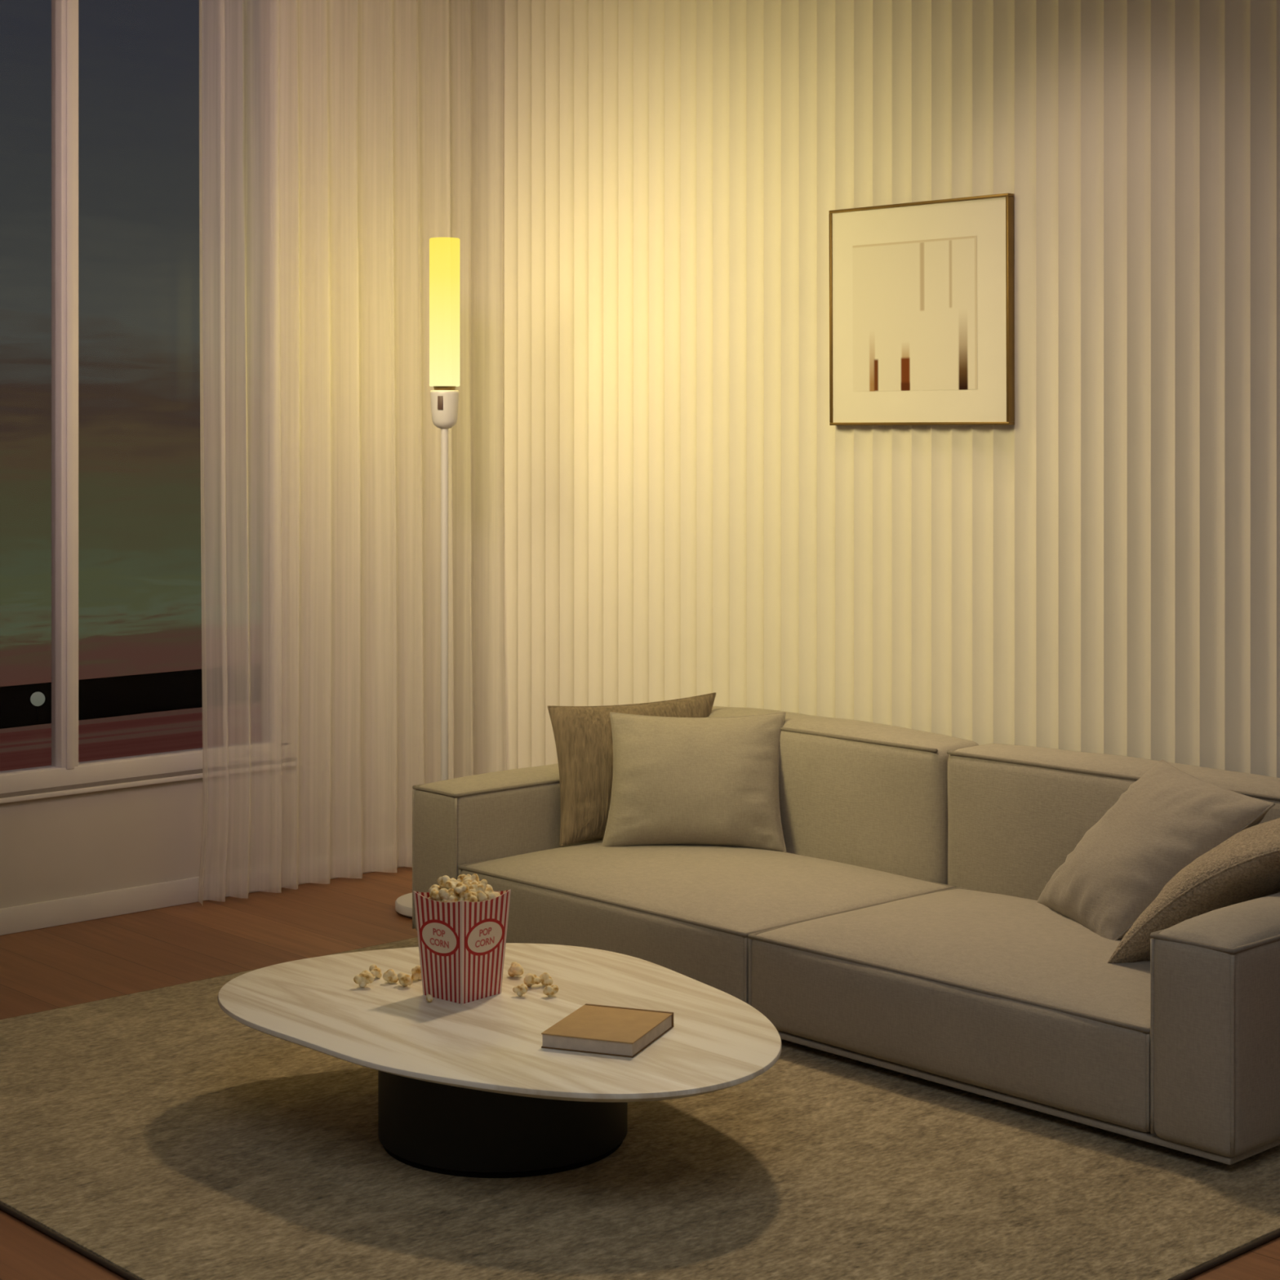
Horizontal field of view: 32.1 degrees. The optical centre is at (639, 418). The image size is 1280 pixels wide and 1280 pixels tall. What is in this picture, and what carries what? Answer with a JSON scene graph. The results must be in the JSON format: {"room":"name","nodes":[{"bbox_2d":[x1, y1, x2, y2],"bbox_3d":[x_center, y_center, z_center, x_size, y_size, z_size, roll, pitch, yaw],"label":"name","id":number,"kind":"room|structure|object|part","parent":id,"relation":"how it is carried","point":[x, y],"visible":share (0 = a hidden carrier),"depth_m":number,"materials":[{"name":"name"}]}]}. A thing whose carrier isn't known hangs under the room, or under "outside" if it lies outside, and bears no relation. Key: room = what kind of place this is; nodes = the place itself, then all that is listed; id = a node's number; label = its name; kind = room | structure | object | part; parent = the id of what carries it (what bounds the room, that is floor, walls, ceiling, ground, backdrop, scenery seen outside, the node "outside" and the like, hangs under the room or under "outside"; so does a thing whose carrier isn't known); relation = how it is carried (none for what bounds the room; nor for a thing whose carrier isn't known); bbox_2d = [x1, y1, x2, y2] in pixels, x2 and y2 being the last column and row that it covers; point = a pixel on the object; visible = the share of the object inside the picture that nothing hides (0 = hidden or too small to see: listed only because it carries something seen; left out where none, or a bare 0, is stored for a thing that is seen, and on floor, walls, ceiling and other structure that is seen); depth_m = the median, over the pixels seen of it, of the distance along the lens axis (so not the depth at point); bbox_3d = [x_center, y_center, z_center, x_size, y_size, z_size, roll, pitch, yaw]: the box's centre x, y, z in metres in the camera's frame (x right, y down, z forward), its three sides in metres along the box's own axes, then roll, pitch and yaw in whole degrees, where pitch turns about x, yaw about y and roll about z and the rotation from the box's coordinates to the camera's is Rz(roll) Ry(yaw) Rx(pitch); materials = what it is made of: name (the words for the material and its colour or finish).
{"room":"living room","nodes":[
{"label":"living room","id":0,"kind":"room"},
{"bbox_2d":[0,0,488,908],"bbox_3d":[-2.845,-0.010,5.651,6.200,3.020,0.150,0,0,-43],"label":"wall","id":1,"kind":"structure","parent":0,"point":[52,848],"depth_m":7.32,"materials":[{"name":"white paint"}]},
{"bbox_2d":[0,0,299,804],"bbox_3d":[-2.076,-0.172,6.297,2.605,2.576,0.090,0,0,-43],"label":"window","id":2,"kind":"structure","parent":1,"relation":"in","point":[65,775],"depth_m":6.62,"materials":[{"name":"white paint"}]},
{"bbox_3d":[-2.059,1.109,6.278,2.605,0.014,0.040,0,0,-43],"label":"sill","id":3,"kind":"part","parent":2,"relation":"part of","materials":[{"name":"white paint"}]},
{"bbox_2d":[0,841,412,935],"bbox_3d":[-2.790,1.462,5.592,6.200,0.077,0.012,0,0,-43],"label":"baseboard","id":4,"kind":"structure","parent":1,"relation":"attached to","point":[29,917],"depth_m":6.83,"materials":[{"name":"white paint"}]},
{"bbox_2d":[0,865,1279,1279],"bbox_3d":[-0.203,1.550,2.918,6.350,0.100,7.750,0,0,-43],"label":"floor","id":5,"kind":"structure","parent":0,"point":[62,966],"depth_m":6.31,"materials":[{"name":"brown wood"}]},
{"bbox_2d":[395,237,459,918],"bbox_3d":[-0.595,0.475,6.778,0.300,2.049,0.300,0,0,-43],"label":"floor lamp","id":6,"kind":"object","parent":5,"relation":"on","point":[444,252],"visible":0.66,"depth_m":6.75,"materials":[{"name":"white plastic"}]},
{"bbox_2d":[430,390,458,428],"bbox_3d":[-0.595,-0.028,6.778,0.087,0.116,0.087,0,0,-43],"label":"socket","id":7,"kind":"object","parent":6,"relation":"attached to","point":[444,403],"depth_m":6.74,"materials":[{"name":"white plastic"}]},
{"bbox_3d":[-0.595,-0.324,6.778,0.093,0.451,0.093,0,0,-43],"label":"lamp shade","id":8,"kind":"part","parent":6,"relation":"part of","materials":[{"name":"yellow glass"}]},
{"bbox_2d":[0,937,1279,1279],"bbox_3d":[-0.204,1.494,4.797,2.273,0.013,2.935,0,0,-43],"label":"rug","id":9,"kind":"object","parent":5,"relation":"on","point":[157,1134],"visible":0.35,"depth_m":4.33,"materials":[{"name":"beige carpet"}]},
{"bbox_2d":[217,942,782,1177],"bbox_3d":[-0.251,1.358,4.646,0.951,0.256,1.325,0,0,-43],"label":"coffee table","id":10,"kind":"object","parent":9,"relation":"on","point":[471,1089],"visible":0.94,"depth_m":4.43,"materials":[{"name":"wood"}]},
{"bbox_2d":[353,969,374,987],"bbox_3d":[-0.598,1.212,4.807,0.045,0.036,0.033,0,0,-18],"label":"popcorn piece","id":11,"kind":"object","parent":10,"relation":"on","point":[365,977],"visible":1,"depth_m":4.80,"materials":[{"name":"beige food"}]},
{"bbox_2d":[368,964,382,978],"bbox_3d":[-0.581,1.215,4.886,0.027,0.029,0.033,0,0,-8],"label":"popcorn piece","id":12,"kind":"object","parent":10,"relation":"on","point":[374,970],"visible":0.82,"depth_m":4.88,"materials":[{"name":"beige food"}]},
{"bbox_2d":[382,968,398,983],"bbox_3d":[-0.542,1.214,4.843,0.032,0.031,0.031,0,0,17],"label":"popcorn piece","id":13,"kind":"object","parent":10,"relation":"on","point":[389,975],"visible":1,"depth_m":4.83,"materials":[{"name":"beige food"}]},
{"bbox_2d":[397,972,413,986],"bbox_3d":[-0.510,1.215,4.815,0.026,0.030,0.040,0,0,-34],"label":"popcorn piece","id":14,"kind":"object","parent":10,"relation":"on","point":[405,980],"visible":1,"depth_m":4.80,"materials":[{"name":"beige food"}]},
{"bbox_2d":[411,965,422,980],"bbox_3d":[-0.488,1.213,4.870,0.025,0.033,0.035,0,0,45],"label":"popcorn piece","id":15,"kind":"object","parent":10,"relation":"on","point":[415,971],"visible":0.88,"depth_m":4.86,"materials":[{"name":"beige food"}]},
{"bbox_2d":[426,994,433,1002],"bbox_3d":[-0.443,1.221,4.686,0.014,0.017,0.016,0,0,-20],"label":"popcorn piece","id":16,"kind":"object","parent":10,"relation":"on","point":[428,997],"visible":1,"depth_m":4.68,"materials":[{"name":"beige food"}]},
{"bbox_2d":[413,888,511,1004],"bbox_3d":[-0.380,1.119,4.754,0.147,0.222,0.147,0,0,41],"label":"popcorn box","id":17,"kind":"object","parent":10,"relation":"on","point":[462,944],"visible":0.96,"depth_m":4.71,"materials":[{"name":"cardboard"}]},
{"bbox_3d":[-0.430,1.119,4.797,0.016,0.222,0.147,0,0,41],"label":"panel","id":18,"kind":"part","parent":17,"relation":"part of","materials":[{"name":"red cardboard"}]},
{"bbox_2d":[428,884,440,891],"bbox_3d":[-0.438,1.013,4.763,0.028,0.029,0.024,0,0,34],"label":"popcorn piece","id":19,"kind":"object","parent":17,"relation":"in","point":[434,885],"visible":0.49,"depth_m":4.76,"materials":[{"name":"beige food"}]},
{"bbox_2d":[429,887,442,901],"bbox_3d":[-0.434,1.016,4.732,0.037,0.034,0.036,0,0,35],"label":"popcorn piece","id":20,"kind":"object","parent":17,"relation":"in","point":[433,893],"visible":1,"depth_m":4.72,"materials":[{"name":"beige food"}]},
{"bbox_3d":[-0.423,1.119,4.704,0.147,0.222,0.016,0,0,41],"label":"panel","id":21,"kind":"part","parent":17,"relation":"part of","materials":[{"name":"cardboard"}]},
{"bbox_2d":[437,875,452,888],"bbox_3d":[-0.418,0.992,4.753,0.030,0.033,0.023,0,0,16],"label":"popcorn piece","id":22,"kind":"object","parent":17,"relation":"in","point":[442,880],"visible":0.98,"depth_m":4.75,"materials":[{"name":"beige food"}]},
{"bbox_2d":[438,888,454,901],"bbox_3d":[-0.410,1.016,4.720,0.032,0.039,0.032,0,-1,18],"label":"popcorn piece","id":23,"kind":"object","parent":17,"relation":"in","point":[443,893],"visible":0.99,"depth_m":4.71,"materials":[{"name":"beige food"}]},
{"bbox_2d":[446,893,457,902],"bbox_3d":[-0.396,1.020,4.702,0.026,0.035,0.029,0,0,-3],"label":"popcorn piece","id":24,"kind":"object","parent":17,"relation":"in","point":[452,898],"visible":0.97,"depth_m":4.69,"materials":[{"name":"beige food"}]},
{"bbox_2d":[444,880,460,894],"bbox_3d":[-0.397,1.002,4.736,0.032,0.038,0.034,0,0,38],"label":"popcorn piece","id":25,"kind":"object","parent":17,"relation":"in","point":[448,884],"visible":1,"depth_m":4.73,"materials":[{"name":"beige food"}]},
{"bbox_2d":[456,891,464,901],"bbox_3d":[-0.378,1.015,4.719,0.024,0.031,0.030,0,0,-29],"label":"popcorn piece","id":26,"kind":"object","parent":17,"relation":"in","point":[460,897],"visible":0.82,"depth_m":4.71,"materials":[{"name":"beige food"}]},
{"bbox_2d":[453,882,468,893],"bbox_3d":[-0.379,0.998,4.718,0.031,0.023,0.031,0,0,-10],"label":"popcorn piece","id":27,"kind":"object","parent":17,"relation":"in","point":[460,887],"visible":1,"depth_m":4.71,"materials":[{"name":"beige food"}]},
{"bbox_2d":[457,874,466,882],"bbox_3d":[-0.383,0.996,4.793,0.025,0.032,0.032,0,0,2],"label":"popcorn piece","id":28,"kind":"object","parent":17,"relation":"in","point":[460,877],"visible":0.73,"depth_m":4.78,"materials":[{"name":"beige food"}]},
{"bbox_2d":[463,891,477,902],"bbox_3d":[-0.358,1.015,4.699,0.030,0.034,0.037,0,0,-3],"label":"popcorn piece","id":29,"kind":"object","parent":17,"relation":"in","point":[469,896],"visible":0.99,"depth_m":4.69,"materials":[{"name":"beige food"}]},
{"bbox_2d":[462,873,479,881],"bbox_3d":[-0.364,0.991,4.772,0.037,0.030,0.024,0,0,-20],"label":"popcorn piece","id":30,"kind":"object","parent":17,"relation":"in","point":[474,877],"visible":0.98,"depth_m":4.77,"materials":[{"name":"beige food"}]},
{"bbox_2d":[464,880,478,888],"bbox_3d":[-0.358,0.996,4.738,0.028,0.024,0.029,0,0,-42],"label":"popcorn piece","id":31,"kind":"object","parent":17,"relation":"in","point":[473,885],"visible":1,"depth_m":4.73,"materials":[{"name":"beige food"}]},
{"bbox_2d":[475,884,487,902],"bbox_3d":[-0.340,1.010,4.723,0.027,0.041,0.038,0,0,-28],"label":"popcorn piece","id":32,"kind":"object","parent":17,"relation":"in","point":[482,896],"visible":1,"depth_m":4.71,"materials":[{"name":"beige food"}]},
{"bbox_3d":[-0.330,1.119,4.711,0.016,0.222,0.147,0,0,41],"label":"panel","id":33,"kind":"part","parent":17,"relation":"part of","materials":[{"name":"cardboard"}]},
{"bbox_2d":[484,888,496,900],"bbox_3d":[-0.325,1.020,4.742,0.039,0.036,0.026,0,0,-17],"label":"popcorn piece","id":34,"kind":"object","parent":17,"relation":"in","point":[490,893],"visible":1,"depth_m":4.74,"materials":[{"name":"beige food"}]},
{"bbox_2d":[493,891,500,897],"bbox_3d":[-0.310,1.032,4.763,0.036,0.034,0.036,0,0,-24],"label":"popcorn piece","id":35,"kind":"object","parent":17,"relation":"in","point":[496,893],"visible":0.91,"depth_m":4.76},
{"bbox_3d":[-0.337,1.119,4.804,0.147,0.222,0.016,0,0,41],"label":"panel","id":36,"kind":"part","parent":17,"relation":"part of","materials":[{"name":"red cardboard"}]},
{"label":"popcorn piece","id":37,"kind":"object","parent":17,"relation":"in","visible":0},
{"bbox_2d":[461,878,471,884],"bbox_3d":[-0.374,1.000,4.752,0.036,0.035,0.030,0,0,-20],"label":"popcorn piece","id":38,"kind":"object","parent":37,"relation":"on","point":[467,879],"visible":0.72,"depth_m":4.75,"materials":[{"name":"beige food"}]},
{"bbox_2d":[507,961,524,977],"bbox_3d":[-0.272,1.214,4.898,0.031,0.031,0.038,0,0,-36],"label":"popcorn piece","id":39,"kind":"object","parent":10,"relation":"on","point":[515,969],"visible":1,"depth_m":4.89,"materials":[{"name":"beige food"}]},
{"bbox_2d":[512,983,527,995],"bbox_3d":[-0.255,1.217,4.735,0.033,0.026,0.024,0,0,14],"label":"popcorn piece","id":40,"kind":"object","parent":10,"relation":"on","point":[521,989],"visible":1,"depth_m":4.73,"materials":[{"name":"beige food"}]},
{"bbox_2d":[523,973,541,986],"bbox_3d":[-0.235,1.214,4.810,0.037,0.032,0.031,0,0,-39],"label":"popcorn piece","id":41,"kind":"object","parent":10,"relation":"on","point":[530,979],"visible":0.98,"depth_m":4.80,"materials":[{"name":"beige food"}]},
{"bbox_2d":[538,972,552,986],"bbox_3d":[-0.203,1.215,4.820,0.029,0.030,0.030,0,0,-27],"label":"popcorn piece","id":42,"kind":"object","parent":10,"relation":"on","point":[546,980],"visible":0.98,"depth_m":4.81,"materials":[{"name":"beige food"}]},
{"bbox_2d":[542,985,558,996],"bbox_3d":[-0.190,1.217,4.731,0.034,0.025,0.022,0,0,-32],"label":"popcorn piece","id":43,"kind":"object","parent":10,"relation":"on","point":[548,990],"visible":1,"depth_m":4.72,"materials":[{"name":"beige food"}]},
{"bbox_2d":[541,1003,673,1057],"bbox_3d":[-0.062,1.215,4.423,0.192,0.029,0.234,0,0,21],"label":"book","id":44,"kind":"object","parent":10,"relation":"on","point":[625,1032],"visible":1,"depth_m":4.37,"materials":[{"name":"brown paper"}]},
{"bbox_2d":[412,706,1279,1164],"bbox_3d":[0.630,1.171,5.666,1.046,0.632,2.666,0,0,-43],"label":"sofa","id":45,"kind":"object","parent":9,"relation":"on","point":[900,926],"visible":0.73,"depth_m":5.38,"materials":[{"name":"fabric"}]},
{"bbox_3d":[-0.209,1.236,6.560,1.023,0.439,0.213,0,0,-43],"label":"arm","id":46,"kind":"part","parent":45,"relation":"part of","materials":[{"name":"fabric"}]},
{"bbox_2d":[547,692,715,846],"bbox_3d":[-0.004,1.016,6.456,0.539,0.406,0.106,0,0,-24],"label":"throw cushion","id":47,"kind":"object","parent":45,"relation":"on","point":[583,735],"visible":0.57,"depth_m":6.37,"materials":[{"name":"fabric"}]},
{"bbox_2d":[601,711,786,852],"bbox_3d":[0.153,1.026,6.295,0.531,0.376,0.222,0,0,-1],"label":"throw cushion","id":48,"kind":"object","parent":45,"relation":"on","point":[708,781],"visible":1,"depth_m":6.22,"materials":[{"name":"fabric"}]},
{"bbox_2d":[461,840,947,1004],"bbox_3d":[0.165,1.323,6.007,0.826,0.262,1.120,0,0,-43],"label":"seat cushion","id":49,"kind":"object","parent":45,"relation":"on","point":[695,912],"depth_m":5.79,"materials":[{"name":"fabric"}]},
{"bbox_2d":[708,706,978,884],"bbox_3d":[0.514,1.128,6.371,0.253,0.548,1.060,0,0,-43],"label":"cushion","id":50,"kind":"object","parent":45,"relation":"on","point":[874,796],"depth_m":6.10,"materials":[{"name":"fabric"}]},
{"bbox_2d":[751,888,1150,1132],"bbox_3d":[0.933,1.320,5.180,0.825,0.269,1.140,0,0,-43],"label":"seat cushion","id":51,"kind":"object","parent":45,"relation":"on","point":[1000,994],"depth_m":4.93,"materials":[{"name":"fabric"}]},
{"bbox_2d":[947,743,1279,900],"bbox_3d":[1.282,1.129,5.543,0.255,0.549,1.197,0,0,-43],"label":"cushion","id":52,"kind":"object","parent":45,"relation":"on","point":[1016,813],"depth_m":5.69,"materials":[{"name":"fabric"}]},
{"bbox_2d":[1036,759,1275,940],"bbox_3d":[1.180,1.018,5.223,0.306,0.385,0.682,0,0,-15],"label":"throw cushion","id":53,"kind":"object","parent":45,"relation":"on","point":[1170,817],"visible":0.8,"depth_m":5.11,"materials":[{"name":"fabric"}]},
{"bbox_2d":[1106,817,1279,963],"bbox_3d":[1.362,1.033,4.899,0.544,0.355,0.444,0,0,-43],"label":"throw cushion","id":54,"kind":"object","parent":45,"relation":"on","point":[1245,866],"visible":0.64,"depth_m":4.79,"materials":[{"name":"fabric"}]},
{"bbox_3d":[1.463,1.226,4.761,1.034,0.459,0.205,0,0,-43],"label":"arm","id":55,"kind":"part","parent":45,"relation":"part of","materials":[{"name":"fabric"}]},
{"bbox_2d":[488,0,1279,777],"bbox_3d":[2.098,-0.010,4.974,0.120,3.020,7.572,0,0,-43],"label":"wall","id":56,"kind":"structure","parent":0,"point":[683,513],"depth_m":6.41,"materials":[{"name":"paint"}]},
{"bbox_2d":[828,192,1014,425],"bbox_3d":[0.786,-0.296,6.277,0.027,0.629,0.654,0,0,-43],"label":"framed picture","id":57,"kind":"object","parent":56,"relation":"attached to","point":[922,297],"visible":1,"depth_m":6.25,"materials":[{"name":"white paper"}]},
{"bbox_2d":[852,235,977,391],"bbox_3d":[0.772,-0.291,6.280,0.001,0.423,0.456,0,0,-43],"label":"print","id":58,"kind":"object","parent":57,"relation":"attached to","point":[915,302],"depth_m":6.27},
{"bbox_3d":[-0.204,-1.570,2.883,6.500,0.100,7.900,0,0,-43],"label":"ceiling","id":59,"kind":"structure","parent":0,"visible":0},
{"bbox_2d":[198,0,505,904],"bbox_3d":[-0.920,-0.006,7.229,1.208,2.988,0.112,0,0,-43],"label":"sheer curtain","id":60,"kind":"object","parent":59,"relation":"hanging from","point":[240,655],"visible":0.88,"depth_m":7.13,"materials":[{"name":"fabric"}]},
{"label":"outside","id":61,"kind":"structure","parent":0,"visible":0},
{"bbox_2d":[0,663,262,728],"bbox_3d":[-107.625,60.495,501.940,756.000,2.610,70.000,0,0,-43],"label":"hills","id":62,"kind":"structure","parent":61,"point":[129,695],"depth_m":486.96,"materials":[{"name":"black"}]},
{"bbox_2d":[30,691,44,721],"bbox_3d":[-121.944,58.408,450.408,2.900,6.184,2.900,0,0,-43],"label":"light","id":63,"kind":"object","parent":62,"relation":"on","point":[37,699],"visible":1,"depth_m":449.49,"materials":[{"name":"grey"}]},
{"bbox_3d":[-121.944,56.766,450.408,2.900,2.900,2.900,0,0,-43],"label":"globe","id":64,"kind":"part","parent":63,"relation":"part of"},
{"bbox_3d":[-121.944,59.783,450.408,0.476,3.434,0.500,0,0,-43],"label":"post","id":65,"kind":"part","parent":63,"relation":"part of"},
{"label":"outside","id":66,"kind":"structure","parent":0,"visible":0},
{"bbox_2d":[0,702,262,771],"bbox_3d":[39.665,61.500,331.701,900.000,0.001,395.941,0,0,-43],"label":"lake","id":67,"kind":"structure","parent":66,"point":[147,733],"depth_m":430.06,"materials":[{"name":"liquid"}]},
{"label":"popcorn piece","id":68,"kind":"object","parent":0,"visible":0},
{"bbox_2d":[477,879,488,889],"bbox_3d":[-0.339,1.001,4.756,0.027,0.033,0.037,0,0,3],"label":"popcorn piece","id":69,"kind":"object","parent":68,"relation":"on","point":[483,882],"visible":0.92,"depth_m":4.75,"materials":[{"name":"beige food"}]}
]}

